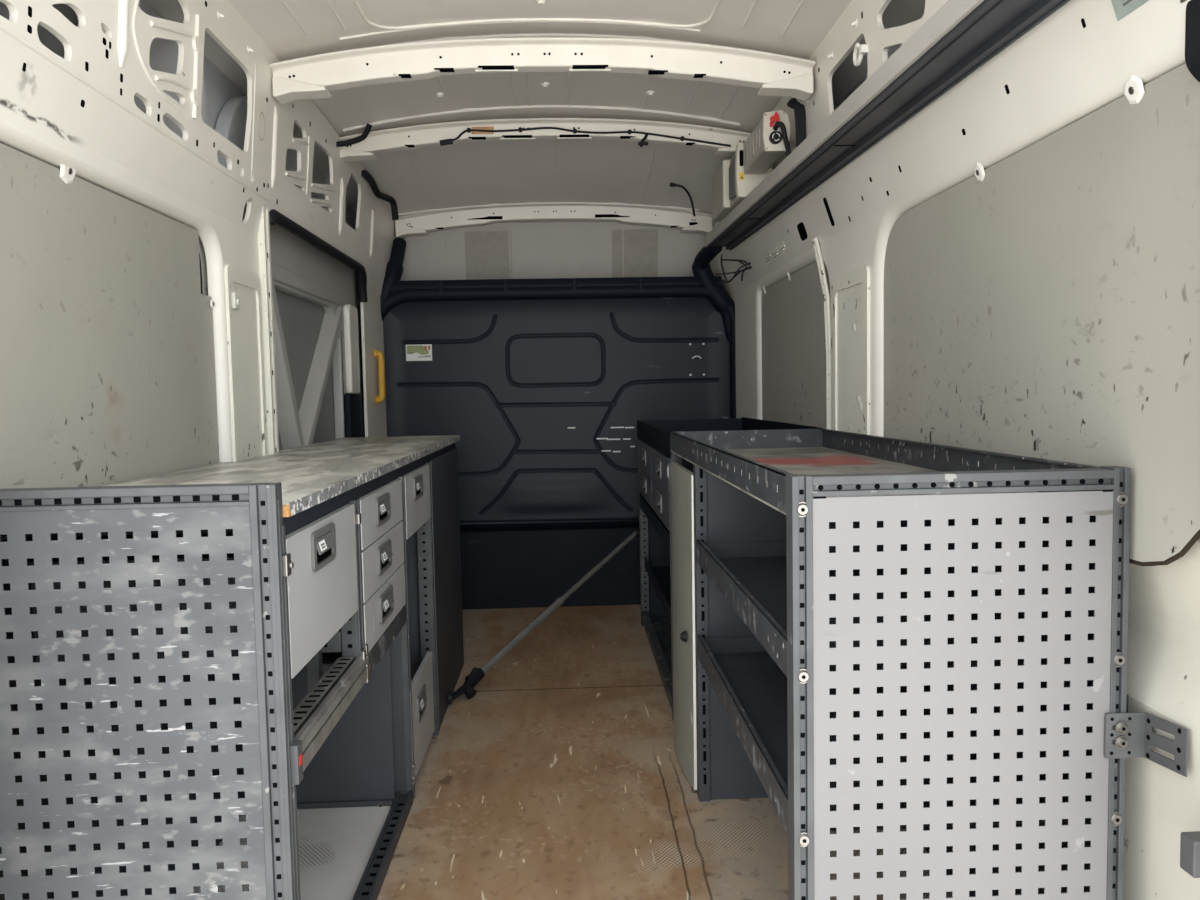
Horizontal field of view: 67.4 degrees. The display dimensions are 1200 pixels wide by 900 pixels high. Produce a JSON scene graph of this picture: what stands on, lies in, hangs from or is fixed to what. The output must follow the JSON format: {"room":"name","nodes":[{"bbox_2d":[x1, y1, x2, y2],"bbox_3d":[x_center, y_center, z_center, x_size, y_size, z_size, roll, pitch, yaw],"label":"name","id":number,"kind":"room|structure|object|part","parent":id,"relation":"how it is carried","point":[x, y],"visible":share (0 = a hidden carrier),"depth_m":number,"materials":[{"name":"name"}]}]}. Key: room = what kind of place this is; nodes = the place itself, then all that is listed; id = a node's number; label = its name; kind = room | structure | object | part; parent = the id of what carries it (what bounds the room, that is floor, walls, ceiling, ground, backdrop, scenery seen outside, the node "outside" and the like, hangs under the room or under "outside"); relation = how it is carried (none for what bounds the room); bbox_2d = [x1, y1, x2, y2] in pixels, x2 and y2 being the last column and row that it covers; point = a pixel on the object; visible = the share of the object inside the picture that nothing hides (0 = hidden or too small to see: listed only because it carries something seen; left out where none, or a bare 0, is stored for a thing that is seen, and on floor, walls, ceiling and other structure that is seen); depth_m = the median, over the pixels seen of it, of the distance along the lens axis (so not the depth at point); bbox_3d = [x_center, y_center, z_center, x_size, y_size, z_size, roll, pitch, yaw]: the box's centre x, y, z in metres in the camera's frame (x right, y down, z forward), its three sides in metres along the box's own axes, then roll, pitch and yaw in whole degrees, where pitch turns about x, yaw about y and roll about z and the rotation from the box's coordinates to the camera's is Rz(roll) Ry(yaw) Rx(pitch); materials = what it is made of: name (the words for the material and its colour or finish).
{"room":"vehicle interior","nodes":[
{"label":"vehicle interior","id":0,"kind":"room"},
{"bbox_2d":[0,0,396,462],"bbox_3d":[-1.074,-0.129,3.031,0.186,2.205,3.895,-1,4,-2],"label":"wall","id":1,"kind":"structure","parent":0,"point":[123,95],"depth_m":2.43,"materials":[{"name":"metal"}]},
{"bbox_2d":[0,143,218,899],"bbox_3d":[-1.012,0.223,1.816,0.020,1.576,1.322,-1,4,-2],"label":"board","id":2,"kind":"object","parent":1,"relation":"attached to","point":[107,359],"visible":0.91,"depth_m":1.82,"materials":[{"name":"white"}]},
{"bbox_3d":[-1.086,-0.476,2.394,0.010,0.260,0.200,-1,4,-2],"label":"panel","id":3,"kind":"part","parent":1,"relation":"part of","materials":[{"name":"white paint"}]},
{"bbox_2d":[217,11,224,19],"bbox_3d":[-0.975,-1.120,2.318,0.015,0.019,0.019,-1,4,-2],"label":"pin","id":4,"kind":"object","parent":1,"relation":"attached to","point":[219,14],"visible":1,"depth_m":2.31,"materials":[{"name":"white plastic"}]},
{"bbox_3d":[-1.022,-0.061,2.629,0.009,0.920,0.270,-1,4,-2],"label":"pillar frame","id":5,"kind":"part","parent":1,"relation":"part of","materials":[{"name":"paint"}]},
{"bbox_2d":[247,46,253,53],"bbox_3d":[-0.984,-1.129,2.538,0.015,0.019,0.019,-1,4,-2],"label":"pin","id":6,"kind":"object","parent":1,"relation":"attached to","point":[249,49],"visible":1,"depth_m":2.53,"materials":[{"name":"white plastic"}]},
{"bbox_2d":[242,202,367,449],"bbox_3d":[-1.089,0.036,3.480,0.143,1.780,1.620,-1,4,-2],"label":"door","id":7,"kind":"structure","parent":1,"relation":"in","point":[315,315],"depth_m":3.53,"materials":[{"name":"white paint"}]},
{"bbox_3d":[-1.110,-0.622,3.397,0.013,0.055,1.100,-1,4,-2],"label":"rail","id":8,"kind":"part","parent":7,"relation":"part of","materials":[{"name":"grey metal"}]},
{"bbox_2d":[336,123,371,146],"bbox_3d":[-0.959,-1.228,3.514,0.154,0.084,0.035,-1,4,8],"label":"hose","id":9,"kind":"object","parent":1,"relation":"attached to","point":[368,127],"visible":1,"depth_m":3.51,"materials":[{"name":"black rubber"}]},
{"bbox_2d":[361,170,398,219],"bbox_3d":[-1.019,-1.169,4.156,0.051,0.146,0.421,-1,4,6],"label":"hose","id":10,"kind":"object","parent":1,"relation":"attached to","point":[365,174],"visible":1,"depth_m":4.17,"materials":[{"name":"black rubber"}]},
{"bbox_2d":[374,349,385,403],"bbox_3d":[-1.074,-0.359,4.398,0.047,0.270,0.044,-1,4,-2],"label":"handle","id":11,"kind":"object","parent":1,"relation":"attached to","point":[379,355],"visible":1,"depth_m":4.38,"materials":[{"name":"yellow plastic"}]},
{"bbox_2d":[145,0,924,216],"bbox_3d":[-0.163,-1.214,2.980,2.050,0.238,3.850,-1,4,-2],"label":"ceiling","id":12,"kind":"structure","parent":0,"point":[477,174],"depth_m":3.31,"materials":[{"name":"paint"}]},
{"bbox_2d":[435,92,444,97],"bbox_3d":[-0.594,-1.317,3.343,0.038,0.014,0.038,-1,4,-2],"label":"clip","id":13,"kind":"object","parent":12,"relation":"attached to","point":[440,94],"visible":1,"depth_m":3.33,"materials":[{"name":"white plastic"}]},
{"bbox_2d":[535,0,546,5],"bbox_3d":[-0.171,-1.299,2.609,0.038,0.014,0.038,-1,4,-2],"label":"clip","id":14,"kind":"object","parent":12,"relation":"attached to","point":[539,2],"visible":1,"depth_m":2.60,"materials":[{"name":"white plastic"}]},
{"bbox_2d":[269,37,814,103],"bbox_3d":[-0.168,-1.175,2.797,1.660,0.164,0.125,-1,4,-2],"label":"roof beam","id":15,"kind":"structure","parent":12,"relation":"attached to","point":[309,77],"depth_m":2.76,"materials":[{"name":"metal"}]},
{"bbox_2d":[339,118,750,161],"bbox_3d":[-0.215,-1.251,3.643,1.702,0.147,0.125,-1,4,-2],"label":"roof beam","id":16,"kind":"structure","parent":12,"relation":"attached to","point":[425,135],"depth_m":3.61,"materials":[{"name":"metal"}]},
{"bbox_2d":[471,127,493,133],"bbox_3d":[-0.469,-1.276,3.594,0.088,0.028,0.004,-1,4,-2],"label":"tape patch","id":17,"kind":"object","parent":16,"relation":"attached to","point":[480,128],"visible":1,"depth_m":3.59,"materials":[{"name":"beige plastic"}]},
{"bbox_2d":[439,127,730,146],"bbox_3d":[-0.055,-1.253,3.600,1.167,0.085,0.029,-1,4,-2],"label":"harness","id":18,"kind":"object","parent":16,"relation":"attached to","point":[641,143],"visible":1,"depth_m":3.60,"materials":[{"name":"black plastic"}]},
{"bbox_2d":[541,82,549,87],"bbox_3d":[-0.201,-1.344,3.317,0.038,0.014,0.038,-1,4,-2],"label":"clip","id":19,"kind":"object","parent":12,"relation":"attached to","point":[544,84],"visible":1,"depth_m":3.31,"materials":[{"name":"white plastic"}]},
{"bbox_2d":[395,204,711,237],"bbox_3d":[-0.240,-1.217,4.778,1.668,0.167,0.135,-1,4,-2],"label":"roof beam","id":20,"kind":"structure","parent":12,"relation":"attached to","point":[419,224],"depth_m":4.74,"materials":[{"name":"metal"}]},
{"bbox_2d":[400,221,715,280],"bbox_3d":[-0.216,-0.240,4.949,2.050,2.150,0.122,-1,4,-2],"label":"lining","id":21,"kind":"object","parent":12,"relation":"attached to","point":[530,249],"visible":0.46,"depth_m":4.86,"materials":[{"name":"grey plastic"}]},
{"bbox_2d":[646,91,654,95],"bbox_3d":[0.190,-1.335,3.372,0.038,0.014,0.038,-1,4,-2],"label":"clip","id":22,"kind":"object","parent":12,"relation":"attached to","point":[649,93],"visible":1,"depth_m":3.36,"materials":[{"name":"white plastic"}]},
{"bbox_2d":[670,183,695,216],"bbox_3d":[0.404,-1.210,4.346,0.143,0.153,0.037,-3,4,-23],"label":"loose cable","id":23,"kind":"object","parent":12,"relation":"hanging from","point":[671,184],"visible":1,"depth_m":4.34,"materials":[{"name":"black rubber"}]},
{"bbox_2d":[380,238,735,609],"bbox_3d":[-0.219,-0.133,4.688,1.940,1.970,0.416,-1,4,-2],"label":"wall","id":24,"kind":"structure","parent":0,"point":[545,385],"depth_m":4.71,"materials":[{"name":"plastic"}]},
{"bbox_2d":[406,344,431,360],"bbox_3d":[-0.936,-0.503,4.654,0.134,0.084,0.004,-1,4,-2],"label":"sticker","id":25,"kind":"object","parent":24,"relation":"attached to","point":[422,352],"visible":1,"depth_m":4.65,"materials":[{"name":"white"}]},
{"bbox_2d":[407,345,428,354],"bbox_3d":[-0.942,-0.515,4.652,0.112,0.049,0.001,-1,4,-2],"label":"print","id":26,"kind":"object","parent":25,"relation":"on","point":[411,349],"depth_m":4.65,"materials":[{"name":"green paper"}]},
{"bbox_2d":[377,605,951,899],"bbox_3d":[-0.122,0.961,3.135,2.010,0.020,3.900,-1,4,-2],"label":"floor","id":27,"kind":"structure","parent":0,"point":[562,777],"depth_m":2.57,"materials":[{"name":"brown wood"}]},
{"bbox_2d":[0,443,463,899],"bbox_3d":[-0.781,0.489,2.609,0.510,1.014,2.398,-1,4,-2],"label":"storage cabinet","id":28,"kind":"object","parent":27,"relation":"on","point":[208,692],"visible":0.99,"depth_m":1.42,"materials":[{"name":"metal"}]},
{"bbox_3d":[-0.768,0.074,1.403,0.448,0.032,0.040,-1,4,-2],"label":"rail","id":29,"kind":"part","parent":28,"relation":"part of","materials":[{"name":"metal"}]},
{"bbox_3d":[-0.757,0.570,1.418,0.446,0.960,0.002,-1,4,-2],"label":"panel","id":30,"kind":"part","parent":28,"relation":"part of","materials":[{"name":"grey metal"}]},
{"bbox_3d":[-0.723,0.249,1.685,0.420,0.230,0.470,-1,4,-2],"label":"drawer","id":31,"kind":"part","parent":28,"relation":"part of","materials":[{"name":"grey metal"}]},
{"bbox_3d":[-0.780,0.057,2.603,0.434,0.033,2.354,-1,4,-2],"label":"frame","id":32,"kind":"part","parent":28,"relation":"part of","materials":[{"name":"grey metal"}]},
{"bbox_3d":[-0.514,0.559,1.444,0.041,1.014,0.042,-1,4,-2],"label":"corner post","id":33,"kind":"part","parent":28,"relation":"part of","materials":[{"name":"metal"}]},
{"bbox_2d":[105,435,459,516],"bbox_3d":[-0.790,0.027,2.617,0.492,0.022,2.383,-1,4,-2],"label":"countertop","id":34,"kind":"structure","parent":28,"relation":"on","point":[310,475],"depth_m":2.19,"materials":[{"name":"grey wood"}]},
{"bbox_3d":[-0.762,0.320,1.911,0.406,0.400,0.034,-1,4,-2],"label":"cross rail","id":35,"kind":"part","parent":28,"relation":"part of","materials":[{"name":"metal"}]},
{"bbox_3d":[-0.507,0.178,1.663,0.012,0.070,0.150,-1,4,-2],"label":"handle","id":36,"kind":"part","parent":28,"relation":"part of","materials":[{"name":"grey plastic"}]},
{"bbox_3d":[-0.528,0.491,1.730,0.054,0.064,0.570,-1,4,-2],"label":"slide rail","id":37,"kind":"part","parent":28,"relation":"part of","materials":[{"name":"metal"}]},
{"bbox_3d":[-0.541,0.310,1.960,0.040,0.405,0.044,-1,4,-2],"label":"post","id":38,"kind":"part","parent":28,"relation":"part of","materials":[{"name":"metal"}]},
{"bbox_3d":[-0.734,1.015,2.014,0.451,0.040,1.054,-1,4,-2],"label":"floor frame","id":39,"kind":"part","parent":28,"relation":"part of","materials":[{"name":"black metal"}]},
{"bbox_3d":[-0.745,0.156,2.222,0.420,0.112,0.494,-1,4,-2],"label":"drawer","id":40,"kind":"part","parent":28,"relation":"part of","materials":[{"name":"grey metal"}]},
{"bbox_3d":[-0.740,0.390,2.237,0.420,0.114,0.494,-1,4,-2],"label":"drawer","id":41,"kind":"part","parent":28,"relation":"part of","materials":[{"name":"grey metal"}]},
{"bbox_3d":[-0.742,0.273,2.229,0.420,0.114,0.494,-1,4,-2],"label":"drawer","id":42,"kind":"part","parent":28,"relation":"part of","materials":[{"name":"grey metal"}]},
{"bbox_3d":[-0.528,0.145,2.205,0.012,0.068,0.150,-1,4,-2],"label":"handle","id":43,"kind":"part","parent":28,"relation":"part of","materials":[{"name":"grey metal"}]},
{"bbox_3d":[-0.526,0.263,2.212,0.012,0.068,0.150,-1,4,-2],"label":"handle","id":44,"kind":"part","parent":28,"relation":"part of","materials":[{"name":"grey plastic"}]},
{"bbox_3d":[-0.524,0.380,2.220,0.012,0.068,0.150,-1,4,-2],"label":"handle","id":45,"kind":"part","parent":28,"relation":"part of","materials":[{"name":"grey"}]},
{"bbox_3d":[-0.558,0.535,2.527,0.040,0.925,0.043,-1,4,-2],"label":"post","id":46,"kind":"part","parent":28,"relation":"part of","materials":[{"name":"metal"}]},
{"bbox_3d":[-0.754,0.155,2.751,0.400,0.178,0.445,-1,4,-2],"label":"drawer","id":47,"kind":"part","parent":28,"relation":"part of","materials":[{"name":"grey metal"}]},
{"bbox_3d":[-0.548,0.112,2.731,0.012,0.067,0.145,-1,4,-2],"label":"handle","id":48,"kind":"part","parent":28,"relation":"part of","materials":[{"name":"grey metal"}]},
{"bbox_3d":[-0.534,0.762,2.710,0.012,0.077,0.140,-1,4,-2],"label":"handle","id":49,"kind":"part","parent":28,"relation":"part of","materials":[{"name":"grey metal"}]},
{"bbox_3d":[-0.582,0.503,3.038,0.048,0.925,0.059,-1,4,-2],"label":"post","id":50,"kind":"part","parent":28,"relation":"part of","materials":[{"name":"metal"}]},
{"bbox_2d":[448,529,639,703],"bbox_3d":[-0.195,0.665,3.857,0.073,0.469,1.414,1,4,32],"label":"bar","id":51,"kind":"object","parent":27,"relation":"on","point":[476,674],"visible":1,"depth_m":3.66,"materials":[{"name":"metal"}]},
{"bbox_3d":[-0.491,0.909,3.380,0.052,0.053,0.042,1,4,31],"label":"knob","id":52,"kind":"part","parent":51,"relation":"part of","materials":[{"name":"black rubber"}]},
{"bbox_2d":[637,417,822,718],"bbox_3d":[0.473,0.392,3.776,0.534,1.012,1.394,-1,4,-2],"label":"rack","id":53,"kind":"object","parent":27,"relation":"on","point":[655,457],"visible":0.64,"depth_m":4.00,"materials":[{"name":"grey metal"}]},
{"bbox_3d":[0.194,0.030,4.043,0.012,0.070,0.160,-1,4,-2],"label":"handle","id":54,"kind":"part","parent":53,"relation":"part of","materials":[{"name":"grey metal"}]},
{"bbox_3d":[0.214,0.390,4.412,0.040,0.944,0.046,-1,4,-2],"label":"post","id":55,"kind":"part","parent":53,"relation":"part of","materials":[{"name":"metal"}]},
{"bbox_3d":[0.197,0.158,4.051,0.012,0.070,0.160,-1,4,-2],"label":"handle","id":56,"kind":"part","parent":53,"relation":"part of","materials":[{"name":"grey metal"}]},
{"bbox_3d":[0.410,0.028,4.051,0.420,0.125,0.615,-1,4,-2],"label":"drawer","id":57,"kind":"part","parent":53,"relation":"part of","materials":[{"name":"grey metal"}]},
{"bbox_3d":[0.413,0.156,4.059,0.420,0.124,0.615,-1,4,-2],"label":"drawer","id":58,"kind":"part","parent":53,"relation":"part of","materials":[{"name":"grey metal"}]},
{"bbox_3d":[0.477,0.276,3.756,0.521,0.065,1.270,-1,4,-2],"label":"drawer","id":59,"kind":"part","parent":53,"relation":"part of","materials":[{"name":"grey metal"}]},
{"bbox_3d":[0.488,0.845,3.798,0.521,0.045,1.370,-1,4,-2],"label":"floor frame","id":60,"kind":"part","parent":53,"relation":"part of","materials":[{"name":"metal"}]},
{"bbox_2d":[645,557,670,623],"bbox_3d":[0.493,0.580,3.776,0.501,0.055,1.270,-1,4,-2],"label":"shelf","id":61,"kind":"object","parent":53,"relation":"attached to","point":[659,576],"depth_m":3.98,"materials":[{"name":"black metal"}]},
{"bbox_3d":[0.221,0.198,3.423,0.012,0.070,0.160,-1,4,-2],"label":"handle","id":62,"kind":"part","parent":53,"relation":"part of","materials":[{"name":"grey metal"}]},
{"bbox_3d":[0.219,0.070,3.415,0.012,0.070,0.160,-1,4,-2],"label":"handle","id":63,"kind":"part","parent":53,"relation":"part of","materials":[{"name":"grey metal"}]},
{"bbox_3d":[0.434,0.068,3.423,0.420,0.125,0.615,-1,4,-2],"label":"drawer","id":64,"kind":"part","parent":53,"relation":"part of","materials":[{"name":"grey metal"}]},
{"bbox_3d":[0.437,0.196,3.431,0.420,0.124,0.615,-1,4,-2],"label":"drawer","id":65,"kind":"part","parent":53,"relation":"part of","materials":[{"name":"grey metal"}]},
{"bbox_3d":[0.265,0.473,3.100,0.040,0.944,0.048,-1,4,-2],"label":"post","id":66,"kind":"part","parent":53,"relation":"part of","materials":[{"name":"metal"}]},
{"bbox_2d":[637,417,822,458],"bbox_3d":[0.470,-0.066,3.747,0.522,0.094,1.394,-1,4,-2],"label":"tray","id":67,"kind":"object","parent":53,"relation":"on","point":[654,435],"depth_m":4.22,"materials":[{"name":"black metal"}]},
{"bbox_2d":[670,429,1187,899],"bbox_3d":[0.549,0.491,2.211,0.605,1.012,1.735,-1,4,-2],"label":"shelf rack","id":68,"kind":"object","parent":27,"relation":"on","point":[871,633],"visible":1,"depth_m":1.45,"materials":[{"name":"metal"}]},
{"bbox_3d":[0.240,0.538,2.595,0.016,0.034,0.034,-1,4,-2],"label":"knob","id":69,"kind":"part","parent":68,"relation":"part of","materials":[{"name":"black rubber"}]},
{"bbox_3d":[0.250,0.504,2.777,0.040,0.900,0.485,-1,4,-2],"label":"door","id":70,"kind":"part","parent":68,"relation":"part of","materials":[{"name":"grey metal"}]},
{"bbox_3d":[0.325,0.544,1.456,0.032,1.010,0.040,-1,4,-2],"label":"corner post","id":71,"kind":"part","parent":68,"relation":"part of","materials":[{"name":"metal"}]},
{"bbox_2d":[670,447,1036,514],"bbox_3d":[0.529,0.047,2.252,0.521,0.004,1.595,-1,4,-2],"label":"tray","id":72,"kind":"object","parent":68,"relation":"on","point":[794,460],"depth_m":2.35,"materials":[{"name":"grey metal"}]},
{"bbox_3d":[0.551,0.570,1.993,0.518,0.046,1.010,-1,4,-2],"label":"shelf","id":73,"kind":"part","parent":68,"relation":"part of","materials":[{"name":"grey metal"}]},
{"bbox_3d":[0.546,0.304,1.976,0.518,0.046,1.010,-1,4,-2],"label":"shelf","id":74,"kind":"part","parent":68,"relation":"part of","materials":[{"name":"grey metal"}]},
{"bbox_3d":[0.572,0.053,1.435,0.482,0.034,0.040,-1,4,-2],"label":"rail","id":75,"kind":"part","parent":68,"relation":"part of","materials":[{"name":"metal"}]},
{"bbox_3d":[0.583,0.546,1.450,0.482,0.956,0.002,-1,4,-2],"label":"panel","id":76,"kind":"part","parent":68,"relation":"part of","materials":[{"name":"grey metal"}]},
{"bbox_3d":[0.836,0.532,1.475,0.026,1.012,0.040,-1,4,-2],"label":"corner post","id":77,"kind":"part","parent":68,"relation":"part of","materials":[{"name":"metal"}]},
{"bbox_2d":[712,0,1199,899],"bbox_3d":[0.780,-0.169,3.101,0.202,2.205,3.895,-1,4,-2],"label":"wall","id":78,"kind":"structure","parent":0,"point":[1079,59],"depth_m":1.85,"materials":[{"name":"white metal"}]},
{"bbox_2d":[761,262,829,428],"bbox_3d":[0.760,-0.350,3.562,0.020,0.709,1.122,-1,4,-2],"label":"board","id":79,"kind":"object","parent":78,"relation":"attached to","point":[792,308],"visible":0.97,"depth_m":3.51,"materials":[{"name":"white"}]},
{"bbox_3d":[0.775,-0.097,2.797,0.010,0.900,0.360,-1,4,-2],"label":"pillar frame","id":80,"kind":"part","parent":78,"relation":"part of","materials":[{"name":"paint"}]},
{"bbox_2d":[853,43,867,66],"bbox_3d":[0.691,-1.053,2.391,0.020,0.061,0.073,-1,4,-2],"label":"clip","id":81,"kind":"object","parent":78,"relation":"attached to","point":[863,48],"visible":1,"depth_m":2.38,"materials":[{"name":"white plastic"}]},
{"bbox_2d":[704,0,1069,250],"bbox_3d":[0.638,-0.867,2.768,0.132,0.138,3.260,-1,4,-2],"label":"rail","id":82,"kind":"object","parent":78,"relation":"attached to","point":[961,36],"visible":1,"depth_m":1.99,"materials":[{"name":"metal"}]},
{"bbox_2d":[712,160,734,221],"bbox_3d":[0.563,-1.087,3.792,0.143,0.190,0.313,-1,4,-2],"label":"junction box","id":83,"kind":"object","parent":82,"relation":"on","point":[721,208],"visible":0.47,"depth_m":3.73,"materials":[{"name":"beige plastic"}]},
{"bbox_2d":[715,255,751,282],"bbox_3d":[0.583,-0.791,3.934,0.163,0.127,0.020,-2,4,-7],"label":"loose wires","id":84,"kind":"object","parent":82,"relation":"hanging from","point":[738,271],"visible":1,"depth_m":3.93,"materials":[{"name":"black plastic"}]},
{"bbox_2d":[729,143,772,207],"bbox_3d":[0.578,-1.060,3.494,0.138,0.198,0.222,-1,4,-2],"label":"box","id":85,"kind":"object","parent":82,"relation":"on","point":[741,184],"visible":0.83,"depth_m":3.39,"materials":[{"name":"beige plastic"}]},
{"bbox_2d":[729,152,735,199],"bbox_3d":[0.517,-1.055,3.484,0.014,0.163,0.130,-1,4,-2],"label":"grille","id":86,"kind":"object","parent":85,"relation":"attached to","point":[732,168],"depth_m":3.47,"materials":[{"name":"grey"}]},
{"bbox_2d":[744,110,790,173],"bbox_3d":[0.592,-1.029,3.173,0.101,0.235,0.398,-1,4,-2],"label":"inverter","id":87,"kind":"object","parent":82,"relation":"on","point":[770,137],"visible":0.98,"depth_m":3.03,"materials":[{"name":"white metal"}]},
{"bbox_2d":[770,112,779,126],"bbox_3d":[0.583,-1.104,3.003,0.031,0.047,0.016,-1,4,-2],"label":"switch","id":88,"kind":"object","parent":87,"relation":"attached to","point":[774,116],"depth_m":3.00,"materials":[{"name":"red plastic"}]},
{"bbox_2d":[769,128,781,143],"bbox_3d":[0.587,-1.048,3.007,0.042,0.049,0.016,-1,4,-2],"label":"socket","id":89,"kind":"object","parent":87,"relation":"attached to","point":[775,134],"depth_m":3.00,"materials":[{"name":"black plastic"}]},
{"bbox_3d":[0.592,-1.070,3.021,0.091,0.133,0.018,-1,4,-2],"label":"plate","id":90,"kind":"part","parent":87,"relation":"part of","materials":[{"name":"beige plastic"}]},
{"bbox_2d":[787,98,805,147],"bbox_3d":[0.644,-1.019,2.954,0.063,0.267,0.018,-1,4,-2],"label":"cable loom","id":91,"kind":"object","parent":82,"relation":"on","point":[799,109],"visible":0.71,"depth_m":2.94,"materials":[{"name":"black plastic"}]},
{"bbox_2d":[884,63,1199,565],"bbox_3d":[0.827,-0.229,1.873,0.023,0.770,1.352,-1,4,-2],"label":"board","id":92,"kind":"object","parent":78,"relation":"attached to","point":[1044,303],"visible":0.98,"depth_m":1.59,"materials":[{"name":"grey"}]},
{"bbox_2d":[1111,0,1148,20],"bbox_3d":[0.788,-0.688,1.312,0.024,0.066,0.142,-1,4,-2],"label":"plate","id":93,"kind":"object","parent":78,"relation":"attached to","point":[1122,8],"visible":1,"depth_m":1.36,"materials":[{"name":"grey"}]},
{"bbox_2d":[1180,0,1199,81],"bbox_3d":[0.827,-0.576,1.225,0.030,0.130,0.072,-1,4,-2],"label":"hinge cover","id":94,"kind":"object","parent":78,"relation":"attached to","point":[1192,20],"visible":1,"depth_m":1.24,"materials":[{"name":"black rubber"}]},
{"bbox_2d":[1180,831,1199,877],"bbox_3d":[0.875,0.586,1.304,0.050,0.055,0.030,-1,4,-2],"label":"plate","id":95,"kind":"object","parent":78,"relation":"attached to","point":[1189,841],"visible":1,"depth_m":1.30,"materials":[{"name":"grey metal"}]}
]}

